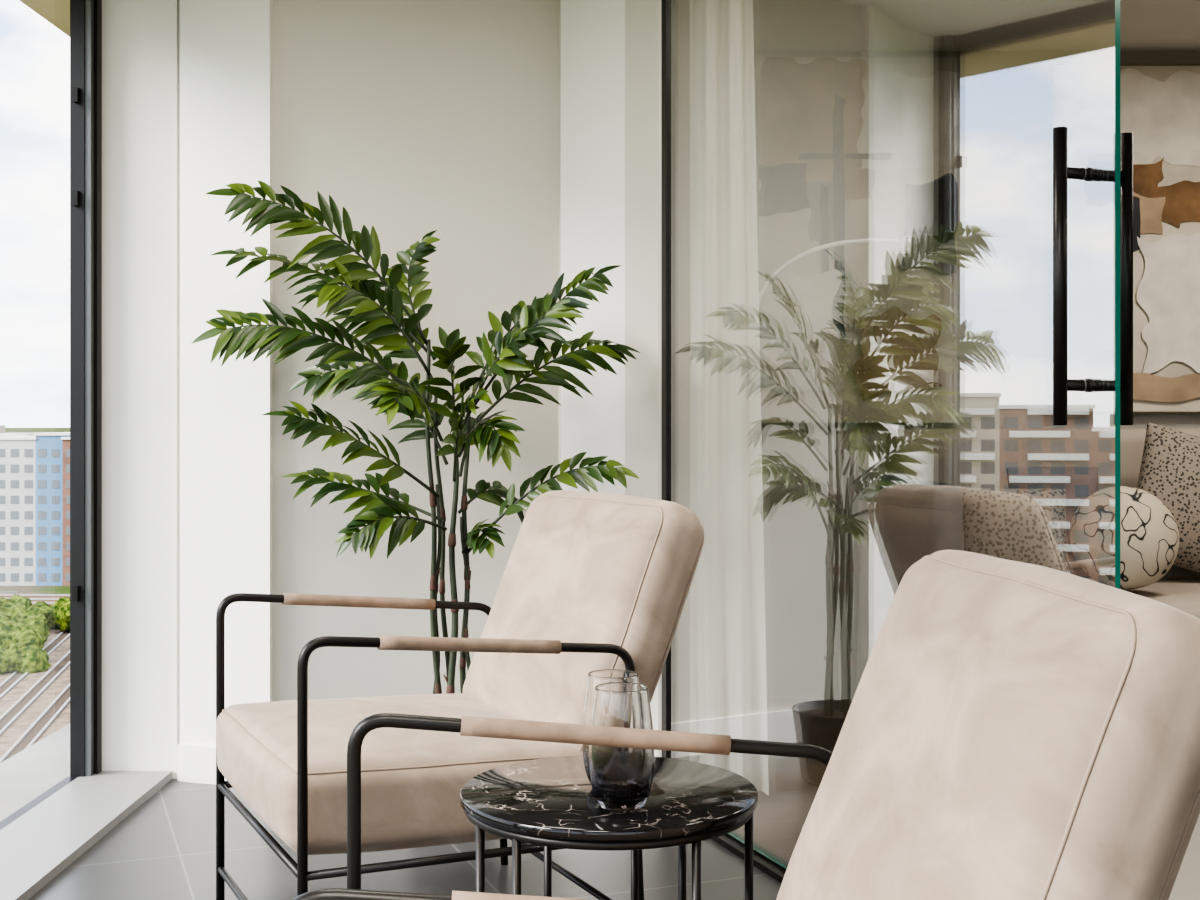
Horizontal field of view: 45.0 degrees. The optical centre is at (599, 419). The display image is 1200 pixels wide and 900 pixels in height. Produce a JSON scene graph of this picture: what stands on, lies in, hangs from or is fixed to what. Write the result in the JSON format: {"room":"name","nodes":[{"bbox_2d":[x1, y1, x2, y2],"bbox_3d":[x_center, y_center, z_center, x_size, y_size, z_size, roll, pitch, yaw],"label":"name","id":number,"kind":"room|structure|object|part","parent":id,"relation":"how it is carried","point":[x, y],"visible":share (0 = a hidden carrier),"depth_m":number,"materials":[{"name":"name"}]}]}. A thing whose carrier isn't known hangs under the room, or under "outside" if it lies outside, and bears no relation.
{"room":"enclosed balcony","nodes":[
{"label":"enclosed balcony","id":0,"kind":"room"},
{"bbox_2d":[0,724,69,821],"bbox_3d":[-1.590,1.115,1.550,0.280,0.250,7.900,0,0,0],"label":"ledge","id":1,"kind":"object","parent":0,"point":[24,776],"visible":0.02,"depth_m":4.09,"materials":[{"name":"concrete"}]},
{"bbox_2d":[19,0,69,36],"bbox_3d":[-1.590,-1.380,1.550,0.280,0.260,7.900,0,0,0],"label":"soffit","id":2,"kind":"structure","parent":0,"point":[56,12],"depth_m":4.43,"materials":[{"name":"beige paint"}]},
{"bbox_2d":[85,0,93,775],"bbox_3d":[-1.392,-0.160,3.952,0.016,2.300,0.024,0,0,0],"label":"frame post","id":3,"kind":"object","parent":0,"point":[89,4],"depth_m":3.94,"materials":[{"name":"black metal"}]},
{"bbox_2d":[102,0,660,778],"bbox_3d":[-0.593,-0.160,4.105,1.585,2.300,0.490,0,0,0],"label":"wall","id":4,"kind":"structure","parent":0,"point":[526,134],"depth_m":4.00,"materials":[{"name":"grey paint"}]},
{"bbox_2d":[0,777,76,829],"bbox_3d":[-1.430,0.979,0.867,0.030,0.022,6.135,0,0,0],"label":"sill","id":5,"kind":"structure","parent":4,"relation":"attached to","point":[67,780],"depth_m":3.67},
{"bbox_2d":[0,771,171,899],"bbox_3d":[-1.298,0.979,0.899,0.235,0.022,6.198,0,0,0],"label":"window sill","id":6,"kind":"structure","parent":4,"relation":"attached to","point":[37,846],"depth_m":3.46,"materials":[{"name":"grey stone"}]},
{"bbox_2d":[94,0,101,773],"bbox_3d":[-1.387,-0.160,3.982,0.026,2.300,0.033,0,0,0],"label":"frame post","id":7,"kind":"object","parent":4,"relation":"attached to","point":[97,3],"depth_m":3.96,"materials":[{"name":"black metal"}]},
{"bbox_2d":[177,744,225,784],"bbox_3d":[-1.023,0.940,3.937,0.280,0.100,0.012,0,0,18],"label":"baseboard","id":8,"kind":"structure","parent":4,"relation":"attached to","point":[195,763],"depth_m":3.96,"materials":[{"name":"white"}]},
{"bbox_2d":[28,699,854,899],"bbox_3d":[1.765,1.043,1.575,6.470,0.134,7.550,0,0,0],"label":"floor","id":9,"kind":"structure","parent":0,"point":[165,849],"depth_m":3.27,"materials":[{"name":"tile"}]},
{"bbox_2d":[70,0,84,776],"bbox_3d":[-1.419,-0.160,3.966,0.038,2.300,0.063,0,0,0],"label":"frame post","id":10,"kind":"object","parent":9,"relation":"on","point":[77,7],"visible":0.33,"depth_m":3.94,"materials":[{"name":"black metal"}]},
{"bbox_2d":[73,87,79,102],"bbox_3d":[-1.419,-0.880,3.926,0.013,0.040,0.017,0,0,0],"label":"hinge","id":11,"kind":"object","parent":10,"relation":"attached to","point":[76,91],"visible":1,"depth_m":3.92,"materials":[{"name":"black metal"}]},
{"bbox_2d":[73,586,79,600],"bbox_3d":[-1.419,0.470,3.926,0.013,0.040,0.017,0,0,0],"label":"hinge","id":12,"kind":"object","parent":10,"relation":"attached to","point":[76,589],"visible":1,"depth_m":3.92,"materials":[{"name":"black metal"}]},
{"bbox_2d":[73,191,79,205],"bbox_3d":[-1.419,-0.600,3.926,0.013,0.040,0.017,0,0,0],"label":"hinge","id":13,"kind":"object","parent":10,"relation":"attached to","point":[76,194],"visible":1,"depth_m":3.92,"materials":[{"name":"black metal"}]},
{"bbox_3d":[-1.419,-0.160,3.966,0.038,2.300,0.063,0,0,0],"label":"post","id":14,"kind":"part","parent":10,"relation":"part of","materials":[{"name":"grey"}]},
{"bbox_2d":[191,180,639,693],"bbox_3d":[-0.452,0.204,3.587,1.127,1.572,0.602,0,0,0],"label":"potted palm","id":15,"kind":"object","parent":9,"relation":"on","point":[412,399],"visible":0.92,"depth_m":3.54,"materials":[{"name":"green plant"}]},
{"bbox_2d":[216,490,703,899],"bbox_3d":[-0.285,0.571,2.830,0.817,0.840,0.684,0,0,-26],"label":"armchair","id":16,"kind":"object","parent":9,"relation":"on","point":[592,581],"visible":0.68,"depth_m":2.68,"materials":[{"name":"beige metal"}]},
{"bbox_3d":[-0.630,0.745,2.662,0.015,0.015,0.660,0,0,-26],"label":"rail","id":17,"kind":"part","parent":16,"relation":"part of","materials":[{"name":"black metal"}]},
{"bbox_3d":[-0.494,0.673,3.096,0.642,0.635,0.017,0,0,-26],"label":"frame","id":18,"kind":"part","parent":16,"relation":"part of","materials":[{"name":"black metal"}]},
{"bbox_3d":[-0.386,0.660,2.781,0.593,0.192,0.634,0,0,-26],"label":"seat","id":19,"kind":"part","parent":16,"relation":"part of","materials":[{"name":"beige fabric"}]},
{"bbox_3d":[-0.209,0.750,2.500,0.615,0.025,0.015,0,0,-26],"label":"seat rail","id":20,"kind":"part","parent":16,"relation":"part of","materials":[{"name":"black metal"}]},
{"bbox_3d":[-0.204,0.673,2.502,0.642,0.635,0.017,0,0,-26],"label":"frame","id":21,"kind":"part","parent":16,"relation":"part of","materials":[{"name":"black metal"}]},
{"bbox_3d":[-0.050,0.407,2.944,0.294,0.513,0.645,0,0,-26],"label":"backrest","id":22,"kind":"part","parent":16,"relation":"part of","materials":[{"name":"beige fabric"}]},
{"bbox_2d":[460,755,757,899],"bbox_3d":[0.012,0.746,1.975,0.404,0.488,0.404,0,0,0],"label":"side table","id":23,"kind":"object","parent":9,"relation":"on","point":[549,803],"visible":0.91,"depth_m":1.89,"materials":[{"name":"black stone"}]},
{"bbox_3d":[-0.156,0.753,1.886,0.011,0.463,0.012,0,0,0],"label":"leg","id":24,"kind":"part","parent":23,"relation":"part of","materials":[{"name":"black metal"}]},
{"bbox_3d":[-0.105,0.753,1.825,0.011,0.463,0.012,0,0,0],"label":"leg","id":25,"kind":"part","parent":23,"relation":"part of","materials":[{"name":"black metal"}]},
{"bbox_3d":[-0.077,0.753,2.143,0.011,0.463,0.012,0,0,0],"label":"leg","id":26,"kind":"part","parent":23,"relation":"part of","materials":[{"name":"black metal"}]},
{"bbox_2d":[582,669,639,783],"bbox_3d":[0.018,0.424,1.980,0.085,0.156,0.085,0,0,28],"label":"glass tumbler","id":27,"kind":"object","parent":23,"relation":"on","point":[596,677],"visible":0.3,"depth_m":1.96,"materials":[{"name":"clear glass"}]},
{"bbox_2d":[589,682,653,811],"bbox_3d":[0.028,0.424,1.880,0.085,0.156,0.085,0,0,28],"label":"glass tumbler","id":28,"kind":"object","parent":23,"relation":"on","point":[621,778],"visible":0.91,"depth_m":1.85,"materials":[{"name":"clear glass"}]},
{"bbox_3d":[0.051,0.753,2.161,0.011,0.463,0.012,0,0,0],"label":"leg","id":29,"kind":"part","parent":23,"relation":"part of","materials":[{"name":"black metal"}]},
{"bbox_3d":[0.121,0.753,2.131,0.011,0.463,0.012,0,0,0],"label":"leg","id":30,"kind":"part","parent":23,"relation":"part of","materials":[{"name":"black metal"}]},
{"bbox_3d":[0.121,0.753,1.819,0.011,0.463,0.012,0,0,0],"label":"leg","id":31,"kind":"part","parent":23,"relation":"part of","materials":[{"name":"black metal"}]},
{"bbox_3d":[0.200,0.753,1.949,0.011,0.463,0.012,0,0,0],"label":"leg","id":32,"kind":"part","parent":23,"relation":"part of","materials":[{"name":"black metal"}]},
{"bbox_2d":[661,0,674,758],"bbox_3d":[0.176,-0.160,3.736,0.026,2.300,0.030,0,0,-21],"label":"frame post","id":33,"kind":"object","parent":9,"relation":"on","point":[667,6],"visible":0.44,"depth_m":3.72,"materials":[{"name":"black metal"}]},
{"bbox_2d":[293,549,1199,899],"bbox_3d":[0.112,0.571,1.457,0.817,0.840,0.684,0,0,-5],"label":"armchair","id":34,"kind":"object","parent":9,"relation":"on","point":[1013,729],"visible":1,"depth_m":1.30,"materials":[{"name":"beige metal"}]},
{"bbox_3d":[0.069,0.673,1.122,0.642,0.635,0.017,0,0,-5],"label":"frame","id":35,"kind":"part","parent":34,"relation":"part of","materials":[{"name":"black metal"}]},
{"bbox_3d":[0.014,0.673,1.780,0.642,0.635,0.017,0,0,-5],"label":"frame","id":36,"kind":"part","parent":34,"relation":"part of","materials":[{"name":"black metal"}]},
{"bbox_3d":[0.373,0.407,1.478,0.294,0.513,0.645,0,0,-5],"label":"backrest","id":37,"kind":"part","parent":34,"relation":"part of","materials":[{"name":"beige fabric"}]},
{"bbox_2d":[712,835,784,882],"bbox_3d":[0.801,0.983,2.048,0.018,0.014,3.570,0,0,-21],"label":"floor track","id":38,"kind":"object","parent":9,"relation":"on","point":[767,868],"depth_m":3.23,"materials":[{"name":"black metal"}]},
{"bbox_2d":[759,236,910,761],"bbox_3d":[0.626,0.223,4.300,0.593,1.535,0.220,0,0,0],"label":"arc floor lamp","id":39,"kind":"object","parent":9,"relation":"on","point":[904,242],"visible":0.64,"depth_m":4.29,"materials":[{"name":"white metal"}]},
{"bbox_2d":[727,0,1119,868],"bbox_3d":[0.476,-0.165,2.952,0.010,2.270,1.670,0,0,-21],"label":"glass wall","id":40,"kind":"structure","parent":9,"relation":"on","point":[1117,2],"depth_m":2.17,"materials":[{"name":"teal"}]},
{"bbox_2d":[1053,127,1132,424],"bbox_3d":[0.756,-0.217,2.223,0.145,0.451,0.021,0,0,-21],"label":"door handle","id":41,"kind":"object","parent":40,"relation":"attached to","point":[1061,172],"visible":0.98,"depth_m":2.20,"materials":[{"name":"black metal"}]},
{"bbox_2d":[801,826,1199,899],"bbox_3d":[1.847,0.984,2.787,2.040,0.012,2.300,0,0,-21],"label":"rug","id":42,"kind":"object","parent":9,"relation":"on","point":[1189,886],"visible":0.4,"depth_m":3.08,"materials":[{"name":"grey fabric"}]},
{"bbox_2d":[879,429,1199,634],"bbox_3d":[2.145,0.510,4.660,2.340,0.960,0.940,0,0,0],"label":"sofa","id":43,"kind":"object","parent":9,"relation":"on","point":[921,495],"visible":0.25,"depth_m":4.92,"materials":[{"name":"beige fabric"}]},
{"bbox_3d":[1.020,0.560,4.660,0.090,0.740,0.860,0,0,0],"label":"arm","id":44,"kind":"part","parent":43,"relation":"part of","materials":[{"name":"brown fabric"}]},
{"bbox_2d":[961,489,1070,576],"bbox_3d":[1.265,0.358,4.420,0.328,0.295,0.164,0,0,0],"label":"cushion","id":45,"kind":"object","parent":43,"relation":"on","point":[1028,526],"visible":0.59,"depth_m":4.37,"materials":[{"name":"fabric"}]},
{"bbox_2d":[1006,467,1097,577],"bbox_3d":[1.470,0.330,4.680,0.299,0.354,0.144,0,0,0],"label":"cushion","id":46,"kind":"object","parent":43,"relation":"on","point":[1079,483],"visible":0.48,"depth_m":4.67,"materials":[{"name":"grey fabric"}]},
{"bbox_2d":[1069,486,1178,589],"bbox_3d":[1.575,0.353,4.360,0.308,0.307,0.224,0,0,25],"label":"round cushion","id":47,"kind":"object","parent":43,"relation":"on","point":[1149,533],"visible":0.91,"depth_m":4.29,"materials":[{"name":"fabric"}]},
{"bbox_2d":[1077,578,1199,618],"bbox_3d":[1.620,0.615,4.560,1.060,0.184,0.740,0,0,0],"label":"seat cushion","id":48,"kind":"object","parent":43,"relation":"on","point":[1183,594],"depth_m":4.40,"materials":[{"name":"beige fabric"}]},
{"bbox_2d":[1137,423,1199,572],"bbox_3d":[1.950,0.275,4.720,0.546,0.533,0.208,0,0,-4],"label":"cushion","id":49,"kind":"object","parent":43,"relation":"on","point":[1170,464],"visible":0.53,"depth_m":4.66,"materials":[{"name":"fabric"}]},
{"bbox_2d":[675,0,689,760],"bbox_3d":[0.210,-0.160,4.505,0.420,2.300,1.290,0,0,0],"label":"wall","id":50,"kind":"structure","parent":0,"point":[682,7],"depth_m":3.88,"materials":[{"name":"beige paint"}]},
{"bbox_2d":[753,0,1199,50],"bbox_3d":[1.815,-1.410,1.525,6.570,0.200,7.650,0,0,0],"label":"ceiling","id":51,"kind":"structure","parent":0,"point":[778,25],"depth_m":4.80,"materials":[{"name":"white paint"}]},
{"bbox_2d":[690,0,768,795],"bbox_3d":[0.418,-0.174,3.726,0.424,2.268,0.056,0,0,23],"label":"curtain","id":52,"kind":"object","parent":51,"relation":"hanging from","point":[728,686],"visible":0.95,"depth_m":3.76,"materials":[{"name":"white fabric"}]},
{"bbox_2d":[754,51,1199,698],"bbox_3d":[2.550,-0.160,5.250,5.100,2.300,0.200,0,0,0],"label":"wall","id":53,"kind":"structure","parent":0,"point":[820,481],"depth_m":5.15,"materials":[{"name":"beige paint"}]},
{"bbox_2d":[758,57,957,422],"bbox_3d":[0.910,-0.635,5.124,0.700,1.290,0.047,0,0,0],"label":"abstract painting","id":54,"kind":"object","parent":53,"relation":"attached to","point":[849,147],"visible":0.98,"depth_m":5.11,"materials":[{"name":"beige fabric"}]},
{"bbox_2d":[1049,64,1199,412],"bbox_3d":[2.175,-0.640,5.126,1.162,1.232,0.045,0,0,0],"label":"abstract painting","id":55,"kind":"object","parent":53,"relation":"attached to","point":[1160,103],"visible":0.69,"depth_m":5.11,"materials":[{"name":"paper"}]},
{"bbox_3d":[1.597,-0.640,5.129,0.006,1.220,0.038,0,0,0],"label":"frame","id":56,"kind":"part","parent":55,"relation":"part of","materials":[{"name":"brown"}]},
{"bbox_3d":[2.175,-1.253,5.129,1.162,0.006,0.038,0,0,0],"label":"frame","id":57,"kind":"part","parent":55,"relation":"part of","materials":[{"name":"brown"}]},
{"bbox_3d":[2.175,-0.027,5.129,1.162,0.006,0.038,0,0,0],"label":"frame","id":58,"kind":"part","parent":55,"relation":"part of","materials":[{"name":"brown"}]},
{"label":"outside","id":59,"kind":"structure","parent":0,"visible":0},
{"bbox_2d":[0,428,69,593],"bbox_3d":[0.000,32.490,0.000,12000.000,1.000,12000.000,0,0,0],"label":"ground","id":60,"kind":"structure","parent":59,"point":[27,589],"depth_m":276.92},
{"bbox_2d":[0,440,35,585],"bbox_3d":[-113.000,17.890,288.000,8.000,28.200,16.000,0,0,0],"label":"block","id":61,"kind":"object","parent":60,"relation":"on","point":[7,445],"visible":0.33,"depth_m":279.98,"materials":[{"name":"white concrete"}]},
{"bbox_2d":[0,449,32,581],"bbox_3d":[-113.000,18.390,279.980,6.933,25.600,0.080,0,0,0],"label":"windows","id":62,"kind":"structure","parent":61,"relation":"attached to","point":[28,468],"depth_m":279.91,"materials":[{"name":"grey glass"}]},
{"bbox_2d":[0,436,36,439],"bbox_3d":[-113.000,3.540,287.950,8.400,0.500,16.500,0,0,0],"label":"parapet","id":63,"kind":"object","parent":61,"relation":"on","point":[14,437],"visible":0.67,"depth_m":279.71,"materials":[{"name":"white concrete"}]},
{"bbox_2d":[0,425,51,435],"bbox_3d":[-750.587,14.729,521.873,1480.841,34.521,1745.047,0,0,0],"label":"blocks","id":64,"kind":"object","parent":60,"relation":"on","point":[2,427],"visible":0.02,"depth_m":1014.18,"materials":[{"name":"concrete"}]},
{"bbox_2d":[0,591,69,762],"bbox_3d":[-58.000,28.490,130.000,67.456,7.000,205.491,0,0,0],"label":"railway track","id":65,"kind":"object","parent":60,"relation":"on","point":[33,706],"visible":0.09,"depth_m":163.23,"materials":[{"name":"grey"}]},
{"bbox_3d":[-62.628,31.570,129.074,0.260,0.160,203.961,0,0,-11],"label":"rail","id":66,"kind":"part","parent":65,"relation":"part of","materials":[{"name":"silver metal"}]},
{"bbox_3d":[-61.216,31.570,129.357,0.260,0.160,203.961,0,0,-11],"label":"rail","id":67,"kind":"part","parent":65,"relation":"part of","materials":[{"name":"silver metal"}]},
{"bbox_3d":[-58.706,31.570,129.859,0.260,0.160,203.961,0,0,-11],"label":"rail","id":68,"kind":"part","parent":65,"relation":"part of","materials":[{"name":"silver metal"}]},
{"bbox_3d":[-57.294,31.570,130.141,0.260,0.160,203.961,0,0,-11],"label":"rail","id":69,"kind":"part","parent":65,"relation":"part of","materials":[{"name":"silver metal"}]},
{"bbox_3d":[-54.784,31.570,130.643,40.255,0.160,200.051,0,0,0],"label":"rail","id":70,"kind":"part","parent":65,"relation":"part of","materials":[{"name":"silver metal"}]},
{"bbox_3d":[-53.372,31.570,130.926,0.260,0.160,203.961,0,0,-11],"label":"rail","id":71,"kind":"part","parent":65,"relation":"part of","materials":[{"name":"silver metal"}]},
{"bbox_2d":[0,591,69,673],"bbox_3d":[-92.241,30.317,208.813,45.449,7.208,61.012,0,0,0],"label":"grove","id":72,"kind":"object","parent":60,"relation":"on","point":[25,627],"visible":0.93,"depth_m":198.97,"materials":[{"name":"green plant"}]},
{"bbox_2d":[4,594,69,605],"bbox_3d":[-150.000,31.740,256.000,221.198,0.500,33.967,0,0,0],"label":"railway track","id":73,"kind":"object","parent":60,"relation":"on","point":[49,598],"depth_m":258.88,"materials":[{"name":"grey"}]},
{"bbox_3d":[-149.511,31.570,264.957,220.327,0.160,0.260,0,0,3],"label":"rail","id":74,"kind":"part","parent":73,"relation":"part of","materials":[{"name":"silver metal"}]},
{"bbox_3d":[-149.590,31.570,263.519,220.327,0.160,0.260,0,0,3],"label":"rail","id":75,"kind":"part","parent":73,"relation":"part of","materials":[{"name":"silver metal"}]},
{"bbox_3d":[-149.811,31.570,259.465,220.327,0.160,0.260,0,0,3],"label":"rail","id":76,"kind":"part","parent":73,"relation":"part of","materials":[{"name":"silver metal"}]},
{"bbox_3d":[-149.889,31.570,258.027,220.327,0.160,0.260,0,0,3],"label":"rail","id":77,"kind":"part","parent":73,"relation":"part of","materials":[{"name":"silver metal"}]},
{"bbox_2d":[36,435,69,585],"bbox_3d":[-106.400,17.490,288.000,5.200,29.000,16.000,0,0,0],"label":"block","id":78,"kind":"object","parent":60,"relation":"on","point":[48,443],"visible":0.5,"depth_m":279.98,"materials":[{"name":"blue"}]},
{"bbox_2d":[38,449,59,581],"bbox_3d":[-106.400,18.390,279.980,4.160,25.600,0.080,0,0,0],"label":"windows","id":79,"kind":"structure","parent":78,"relation":"attached to","point":[41,452],"depth_m":279.91,"materials":[{"name":"grey glass"}]},
{"bbox_2d":[34,432,69,435],"bbox_3d":[-106.400,2.740,287.950,5.600,0.500,16.500,0,0,0],"label":"parapet","id":80,"kind":"object","parent":78,"relation":"on","point":[52,433],"visible":0.64,"depth_m":279.71,"materials":[{"name":"white concrete"}]},
{"bbox_2d":[62,440,69,585],"bbox_3d":[-100.300,17.890,288.000,7.000,28.200,16.000,0,0,0],"label":"block","id":81,"kind":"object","parent":60,"relation":"on","point":[65,443],"visible":0.14,"depth_m":279.98,"materials":[{"name":"brick"}]},
{"bbox_2d":[66,449,69,581],"bbox_3d":[-100.300,18.390,279.980,5.600,25.600,0.080,0,0,0],"label":"windows","id":82,"kind":"structure","parent":81,"relation":"attached to","point":[67,450],"depth_m":279.91,"materials":[{"name":"grey glass"}]},
{"bbox_3d":[-122.500,17.640,288.000,11.000,28.700,16.000,0,0,0],"label":"block","id":83,"kind":"object","parent":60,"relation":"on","visible":0},
{"bbox_2d":[0,434,27,436],"bbox_3d":[-122.500,3.040,287.950,11.400,0.500,16.500,0,0,0],"label":"parapet","id":84,"kind":"object","parent":83,"relation":"on","point":[1,435],"visible":0.75,"depth_m":287.81,"materials":[{"name":"white concrete"}]}
]}

